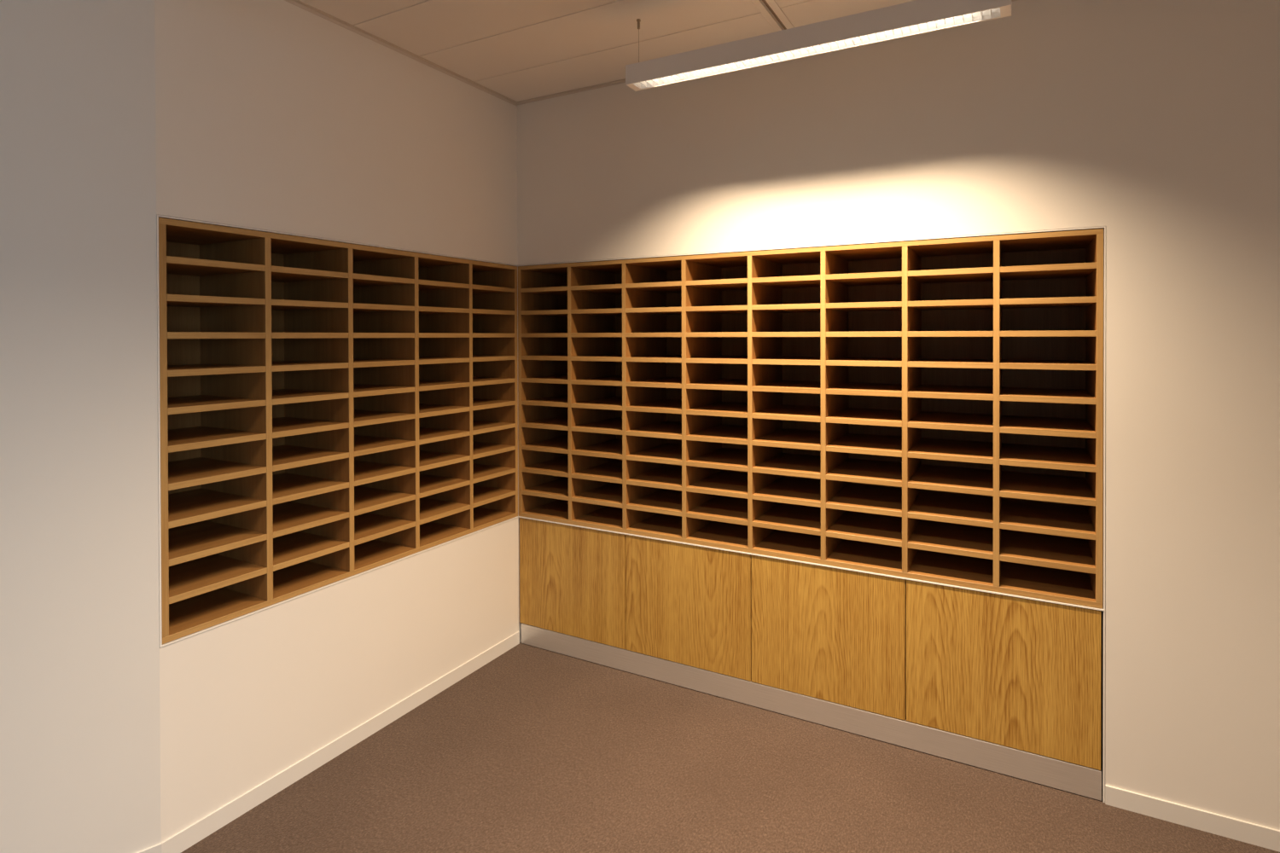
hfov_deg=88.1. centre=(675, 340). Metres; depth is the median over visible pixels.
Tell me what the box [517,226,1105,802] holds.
trim
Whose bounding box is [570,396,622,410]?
shelf
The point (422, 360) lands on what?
shelf
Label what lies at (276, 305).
shelf
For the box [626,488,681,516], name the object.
shelf
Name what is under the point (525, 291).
shelf
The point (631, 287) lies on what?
shelf
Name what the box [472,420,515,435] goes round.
shelf
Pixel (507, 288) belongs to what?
shelf
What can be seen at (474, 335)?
shelf
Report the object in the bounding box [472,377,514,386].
shelf
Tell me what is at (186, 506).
shelf
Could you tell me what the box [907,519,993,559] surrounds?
shelf
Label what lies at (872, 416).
shelf
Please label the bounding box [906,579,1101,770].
door
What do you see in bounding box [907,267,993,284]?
shelf
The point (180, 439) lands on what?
shelf
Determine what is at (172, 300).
shelf
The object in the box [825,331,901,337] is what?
shelf
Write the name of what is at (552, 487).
shelf
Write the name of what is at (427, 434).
shelf
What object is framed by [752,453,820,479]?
shelf
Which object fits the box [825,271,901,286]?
shelf
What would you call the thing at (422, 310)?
shelf
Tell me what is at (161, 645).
trim
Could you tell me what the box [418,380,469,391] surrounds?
shelf
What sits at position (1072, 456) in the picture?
shelf
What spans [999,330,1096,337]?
shelf
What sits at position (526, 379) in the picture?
shelf
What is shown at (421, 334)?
shelf
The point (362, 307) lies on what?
shelf
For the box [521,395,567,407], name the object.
shelf
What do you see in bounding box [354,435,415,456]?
shelf
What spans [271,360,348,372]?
shelf
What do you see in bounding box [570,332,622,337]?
shelf
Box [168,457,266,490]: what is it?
shelf
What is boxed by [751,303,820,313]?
shelf
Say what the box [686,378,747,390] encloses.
shelf
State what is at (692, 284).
shelf
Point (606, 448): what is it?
shelf
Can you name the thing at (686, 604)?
base cabinet
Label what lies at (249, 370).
shelf
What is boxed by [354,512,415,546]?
shelf
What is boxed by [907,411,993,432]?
shelf
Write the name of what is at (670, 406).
shelf
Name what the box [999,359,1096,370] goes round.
shelf
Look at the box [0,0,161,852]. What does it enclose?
wall
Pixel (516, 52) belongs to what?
ceiling
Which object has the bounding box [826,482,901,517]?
shelf
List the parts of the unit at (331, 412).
panel, panel, panel, panel, panel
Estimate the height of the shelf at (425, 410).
0.020 m
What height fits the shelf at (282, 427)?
0.020 m
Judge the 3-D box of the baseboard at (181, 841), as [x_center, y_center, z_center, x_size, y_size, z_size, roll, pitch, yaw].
[-1.115,1.456,2.552,0.006,0.060,1.517,0,0,27]
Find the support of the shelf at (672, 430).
attached to the unit at (932, 410)
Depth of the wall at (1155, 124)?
2.09 m
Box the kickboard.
[521,623,1101,801]
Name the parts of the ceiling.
panel, panel, panel, panel, panel, panel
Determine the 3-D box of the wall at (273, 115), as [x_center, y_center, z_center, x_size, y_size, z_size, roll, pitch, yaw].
[-1.324,0.110,2.651,0.460,2.752,1.517,0,0,27]
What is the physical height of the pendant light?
0.237 m
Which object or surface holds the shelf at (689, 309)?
attached to the unit at (932, 410)
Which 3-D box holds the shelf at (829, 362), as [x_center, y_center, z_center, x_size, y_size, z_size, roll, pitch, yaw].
[0.784,0.086,2.629,0.279,0.020,0.383,0,0,27]
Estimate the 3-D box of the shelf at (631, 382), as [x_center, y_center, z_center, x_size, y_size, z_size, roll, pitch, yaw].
[-0.011,0.194,3.043,0.279,0.020,0.383,0,0,27]
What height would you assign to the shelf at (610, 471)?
0.020 m
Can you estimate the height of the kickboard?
0.098 m
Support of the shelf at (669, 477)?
attached to the unit at (932, 410)
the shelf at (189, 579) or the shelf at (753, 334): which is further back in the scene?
the shelf at (753, 334)
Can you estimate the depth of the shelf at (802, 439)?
2.70 m
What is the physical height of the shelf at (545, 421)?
0.020 m
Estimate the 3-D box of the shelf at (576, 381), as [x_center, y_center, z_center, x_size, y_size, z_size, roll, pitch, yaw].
[-0.276,0.194,3.180,0.279,0.020,0.383,0,0,27]
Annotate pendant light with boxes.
[625,0,1011,91]
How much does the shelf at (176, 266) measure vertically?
0.020 m
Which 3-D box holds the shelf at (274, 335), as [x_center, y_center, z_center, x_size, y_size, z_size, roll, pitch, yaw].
[-1.428,-0.017,2.372,0.383,0.020,0.279,0,0,27]
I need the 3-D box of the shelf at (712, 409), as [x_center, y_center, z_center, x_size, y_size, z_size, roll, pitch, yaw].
[0.255,0.303,2.906,0.279,0.020,0.383,0,0,27]
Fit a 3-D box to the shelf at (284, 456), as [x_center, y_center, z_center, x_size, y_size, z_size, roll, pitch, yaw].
[-1.427,0.420,2.374,0.383,0.020,0.279,0,0,27]
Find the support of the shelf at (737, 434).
attached to the unit at (932, 410)
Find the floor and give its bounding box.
[180,641,1279,852]
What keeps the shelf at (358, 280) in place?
attached to the unit at (331, 412)
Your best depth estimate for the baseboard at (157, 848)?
1.87 m
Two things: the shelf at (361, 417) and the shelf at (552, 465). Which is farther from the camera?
the shelf at (552, 465)
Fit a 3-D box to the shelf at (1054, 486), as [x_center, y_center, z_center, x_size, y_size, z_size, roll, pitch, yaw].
[1.315,0.523,2.357,0.279,0.020,0.383,0,0,27]
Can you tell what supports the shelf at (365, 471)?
attached to the unit at (331, 412)
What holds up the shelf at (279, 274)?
attached to the unit at (331, 412)
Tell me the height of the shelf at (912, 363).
0.020 m
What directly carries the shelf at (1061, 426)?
attached to the unit at (932, 410)
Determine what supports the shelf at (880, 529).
attached to the unit at (932, 410)
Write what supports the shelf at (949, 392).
attached to the unit at (932, 410)
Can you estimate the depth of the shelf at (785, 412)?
2.69 m
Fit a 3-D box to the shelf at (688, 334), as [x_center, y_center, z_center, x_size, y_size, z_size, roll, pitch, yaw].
[0.254,-0.024,2.904,0.279,0.020,0.383,0,0,27]
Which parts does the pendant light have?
plate, plate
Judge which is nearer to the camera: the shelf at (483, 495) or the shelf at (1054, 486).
the shelf at (1054, 486)
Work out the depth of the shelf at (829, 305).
2.50 m
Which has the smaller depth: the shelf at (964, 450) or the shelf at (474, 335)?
the shelf at (964, 450)
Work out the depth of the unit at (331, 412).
2.44 m
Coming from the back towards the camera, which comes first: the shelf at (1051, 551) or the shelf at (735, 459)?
the shelf at (735, 459)
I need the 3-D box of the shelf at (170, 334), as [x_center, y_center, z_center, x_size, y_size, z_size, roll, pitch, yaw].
[-1.566,-0.015,2.107,0.383,0.020,0.279,0,0,27]
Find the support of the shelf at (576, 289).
attached to the unit at (932, 410)
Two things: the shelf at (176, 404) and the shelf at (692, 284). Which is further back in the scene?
the shelf at (692, 284)
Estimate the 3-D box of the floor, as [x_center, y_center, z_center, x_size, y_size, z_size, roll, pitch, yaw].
[-0.723,1.525,0.275,8.800,0.050,6.200,0,0,27]
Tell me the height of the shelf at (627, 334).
0.020 m
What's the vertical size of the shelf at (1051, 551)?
0.020 m
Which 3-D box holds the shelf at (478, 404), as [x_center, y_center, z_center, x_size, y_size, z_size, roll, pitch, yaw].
[-1.014,0.305,3.169,0.383,0.020,0.279,0,0,27]
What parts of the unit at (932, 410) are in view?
panel, panel, panel, panel, panel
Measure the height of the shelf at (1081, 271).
0.020 m
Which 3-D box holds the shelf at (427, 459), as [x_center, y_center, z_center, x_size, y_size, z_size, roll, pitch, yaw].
[-1.152,0.525,2.905,0.383,0.020,0.279,0,0,27]
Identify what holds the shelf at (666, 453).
attached to the unit at (932, 410)
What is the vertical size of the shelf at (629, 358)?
0.020 m
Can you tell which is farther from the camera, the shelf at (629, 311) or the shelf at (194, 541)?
the shelf at (629, 311)
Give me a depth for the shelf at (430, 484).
2.91 m
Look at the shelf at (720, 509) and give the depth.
2.83 m
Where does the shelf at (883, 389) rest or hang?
attached to the unit at (932, 410)
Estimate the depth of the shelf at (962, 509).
2.45 m
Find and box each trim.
[156,215,517,647]
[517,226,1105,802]
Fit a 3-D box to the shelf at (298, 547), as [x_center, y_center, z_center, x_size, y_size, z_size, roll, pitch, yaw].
[-1.426,0.748,2.377,0.383,0.020,0.279,0,0,27]
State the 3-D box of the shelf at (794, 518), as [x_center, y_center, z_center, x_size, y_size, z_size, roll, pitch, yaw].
[0.520,0.741,2.771,0.279,0.020,0.383,0,0,27]
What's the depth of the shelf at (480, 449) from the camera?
3.16 m
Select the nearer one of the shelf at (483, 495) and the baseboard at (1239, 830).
the baseboard at (1239, 830)
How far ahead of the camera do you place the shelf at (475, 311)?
3.12 m
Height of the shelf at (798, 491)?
0.020 m
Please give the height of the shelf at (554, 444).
0.020 m
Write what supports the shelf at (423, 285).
attached to the unit at (331, 412)
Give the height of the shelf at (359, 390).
0.020 m
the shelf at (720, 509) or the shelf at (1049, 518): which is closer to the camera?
the shelf at (1049, 518)
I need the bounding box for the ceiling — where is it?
[284,0,1018,106]
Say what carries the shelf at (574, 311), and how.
attached to the unit at (932, 410)
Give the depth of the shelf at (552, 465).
3.24 m
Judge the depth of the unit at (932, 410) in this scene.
2.68 m
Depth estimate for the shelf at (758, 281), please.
2.66 m
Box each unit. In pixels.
[158,217,517,644]
[517,228,1103,608]
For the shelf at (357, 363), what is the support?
attached to the unit at (331, 412)
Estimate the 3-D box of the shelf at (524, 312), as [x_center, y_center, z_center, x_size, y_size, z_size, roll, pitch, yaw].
[-0.541,-0.134,3.316,0.279,0.020,0.383,0,0,27]
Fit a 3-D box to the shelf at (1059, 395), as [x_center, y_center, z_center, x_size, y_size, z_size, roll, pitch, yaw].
[1.314,0.196,2.355,0.279,0.020,0.383,0,0,27]
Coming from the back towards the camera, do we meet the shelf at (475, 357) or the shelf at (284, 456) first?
the shelf at (475, 357)
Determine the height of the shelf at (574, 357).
0.020 m
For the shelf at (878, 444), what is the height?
0.020 m
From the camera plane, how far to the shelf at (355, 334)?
2.54 m
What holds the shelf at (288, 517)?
attached to the unit at (331, 412)
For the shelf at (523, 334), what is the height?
0.020 m
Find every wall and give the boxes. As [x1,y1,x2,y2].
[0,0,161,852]
[154,0,518,843]
[512,0,1279,830]
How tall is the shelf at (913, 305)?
0.020 m
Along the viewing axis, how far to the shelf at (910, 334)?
2.32 m
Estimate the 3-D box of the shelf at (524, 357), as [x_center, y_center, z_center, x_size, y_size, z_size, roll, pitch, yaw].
[-0.541,0.084,3.317,0.279,0.020,0.383,0,0,27]
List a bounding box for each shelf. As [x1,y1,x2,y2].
[166,256,265,276]
[166,294,265,307]
[167,331,265,338]
[167,364,265,377]
[167,395,266,414]
[167,426,266,453]
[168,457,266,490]
[168,488,266,529]
[168,520,267,566]
[168,553,267,605]
[271,265,348,282]
[271,299,348,310]
[271,332,348,338]
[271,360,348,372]
[272,389,349,405]
[272,417,349,438]
[272,444,349,471]
[272,472,349,505]
[272,501,349,538]
[273,531,349,571]
[352,273,414,287]
[353,302,414,312]
[353,332,414,337]
[353,358,414,367]
[353,384,414,397]
[353,409,415,427]
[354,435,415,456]
[354,459,415,486]
[354,485,415,516]
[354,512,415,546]
[418,279,469,290]
[418,306,469,314]
[418,332,469,337]
[418,356,469,364]
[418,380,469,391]
[418,403,469,418]
[418,426,469,445]
[418,450,470,471]
[419,473,470,498]
[419,497,470,524]
[472,284,514,294]
[472,308,514,315]
[472,333,514,337]
[472,354,514,361]
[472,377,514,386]
[472,398,515,410]
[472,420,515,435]
[472,442,515,459]
[472,463,515,483]
[473,485,515,507]
[520,286,567,296]
[521,309,567,316]
[521,332,567,337]
[521,354,567,360]
[521,374,567,383]
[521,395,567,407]
[521,414,568,430]
[521,435,568,453]
[521,455,568,477]
[521,477,568,500]
[570,284,622,295]
[570,308,622,315]
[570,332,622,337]
[570,354,622,361]
[570,375,622,386]
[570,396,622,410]
[571,418,622,435]
[571,438,622,459]
[571,459,622,483]
[571,482,622,508]
[625,281,681,292]
[625,307,681,314]
[625,332,681,337]
[625,354,681,362]
[625,377,681,388]
[626,399,681,413]
[626,421,681,439]
[626,442,681,465]
[626,465,681,490]
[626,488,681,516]
[686,278,747,290]
[686,305,747,314]
[686,331,747,337]
[686,355,747,364]
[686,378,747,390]
[686,401,747,418]
[686,424,747,445]
[686,448,747,471]
[686,471,747,499]
[686,495,747,525]
[751,274,820,288]
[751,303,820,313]
[751,331,820,337]
[751,356,820,365]
[751,380,820,394]
[751,404,820,422]
[752,428,820,450]
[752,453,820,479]
[752,477,820,507]
[752,502,820,535]
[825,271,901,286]
[825,301,901,311]
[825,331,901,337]
[825,357,901,366]
[825,382,901,396]
[826,407,901,427]
[826,432,901,457]
[826,458,901,487]
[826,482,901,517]
[826,511,901,546]
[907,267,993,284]
[907,299,993,310]
[907,331,993,337]
[907,358,993,368]
[907,384,993,401]
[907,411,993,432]
[907,437,993,464]
[907,464,993,496]
[907,490,993,528]
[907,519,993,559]
[999,262,1096,280]
[999,296,1096,308]
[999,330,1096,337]
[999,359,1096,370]
[999,387,1096,404]
[999,415,1096,438]
[999,442,1096,472]
[999,471,1095,506]
[999,498,1095,540]
[999,529,1095,574]
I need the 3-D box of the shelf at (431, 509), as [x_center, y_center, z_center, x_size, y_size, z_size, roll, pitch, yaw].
[-1.151,0.744,2.907,0.383,0.020,0.279,0,0,27]
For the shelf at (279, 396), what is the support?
attached to the unit at (331, 412)
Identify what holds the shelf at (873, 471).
attached to the unit at (932, 410)
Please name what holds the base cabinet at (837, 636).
on the floor
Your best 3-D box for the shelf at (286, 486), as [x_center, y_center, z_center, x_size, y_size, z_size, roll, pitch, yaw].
[-1.427,0.529,2.375,0.383,0.020,0.279,0,0,27]
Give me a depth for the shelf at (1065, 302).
2.22 m
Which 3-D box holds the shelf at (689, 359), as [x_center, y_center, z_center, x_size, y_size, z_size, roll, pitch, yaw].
[0.254,0.085,2.904,0.279,0.020,0.383,0,0,27]
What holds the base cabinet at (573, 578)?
on the floor
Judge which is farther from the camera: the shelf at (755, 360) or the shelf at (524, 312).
the shelf at (524, 312)
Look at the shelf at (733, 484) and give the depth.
2.84 m
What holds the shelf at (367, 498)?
attached to the unit at (331, 412)
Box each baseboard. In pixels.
[136,843,161,852]
[161,631,519,852]
[1105,785,1279,852]
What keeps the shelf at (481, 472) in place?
attached to the unit at (331, 412)
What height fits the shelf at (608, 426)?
0.020 m
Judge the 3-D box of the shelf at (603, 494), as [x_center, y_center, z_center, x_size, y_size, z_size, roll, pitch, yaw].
[-0.275,0.740,3.184,0.279,0.020,0.383,0,0,27]
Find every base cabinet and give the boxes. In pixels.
[519,517,626,649]
[625,535,751,681]
[751,554,906,720]
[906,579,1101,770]
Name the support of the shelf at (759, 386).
attached to the unit at (932, 410)
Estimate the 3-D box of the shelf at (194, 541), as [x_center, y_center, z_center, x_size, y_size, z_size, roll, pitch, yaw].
[-1.564,0.640,2.111,0.383,0.020,0.279,0,0,27]
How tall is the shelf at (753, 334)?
0.020 m
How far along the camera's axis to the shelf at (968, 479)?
2.45 m

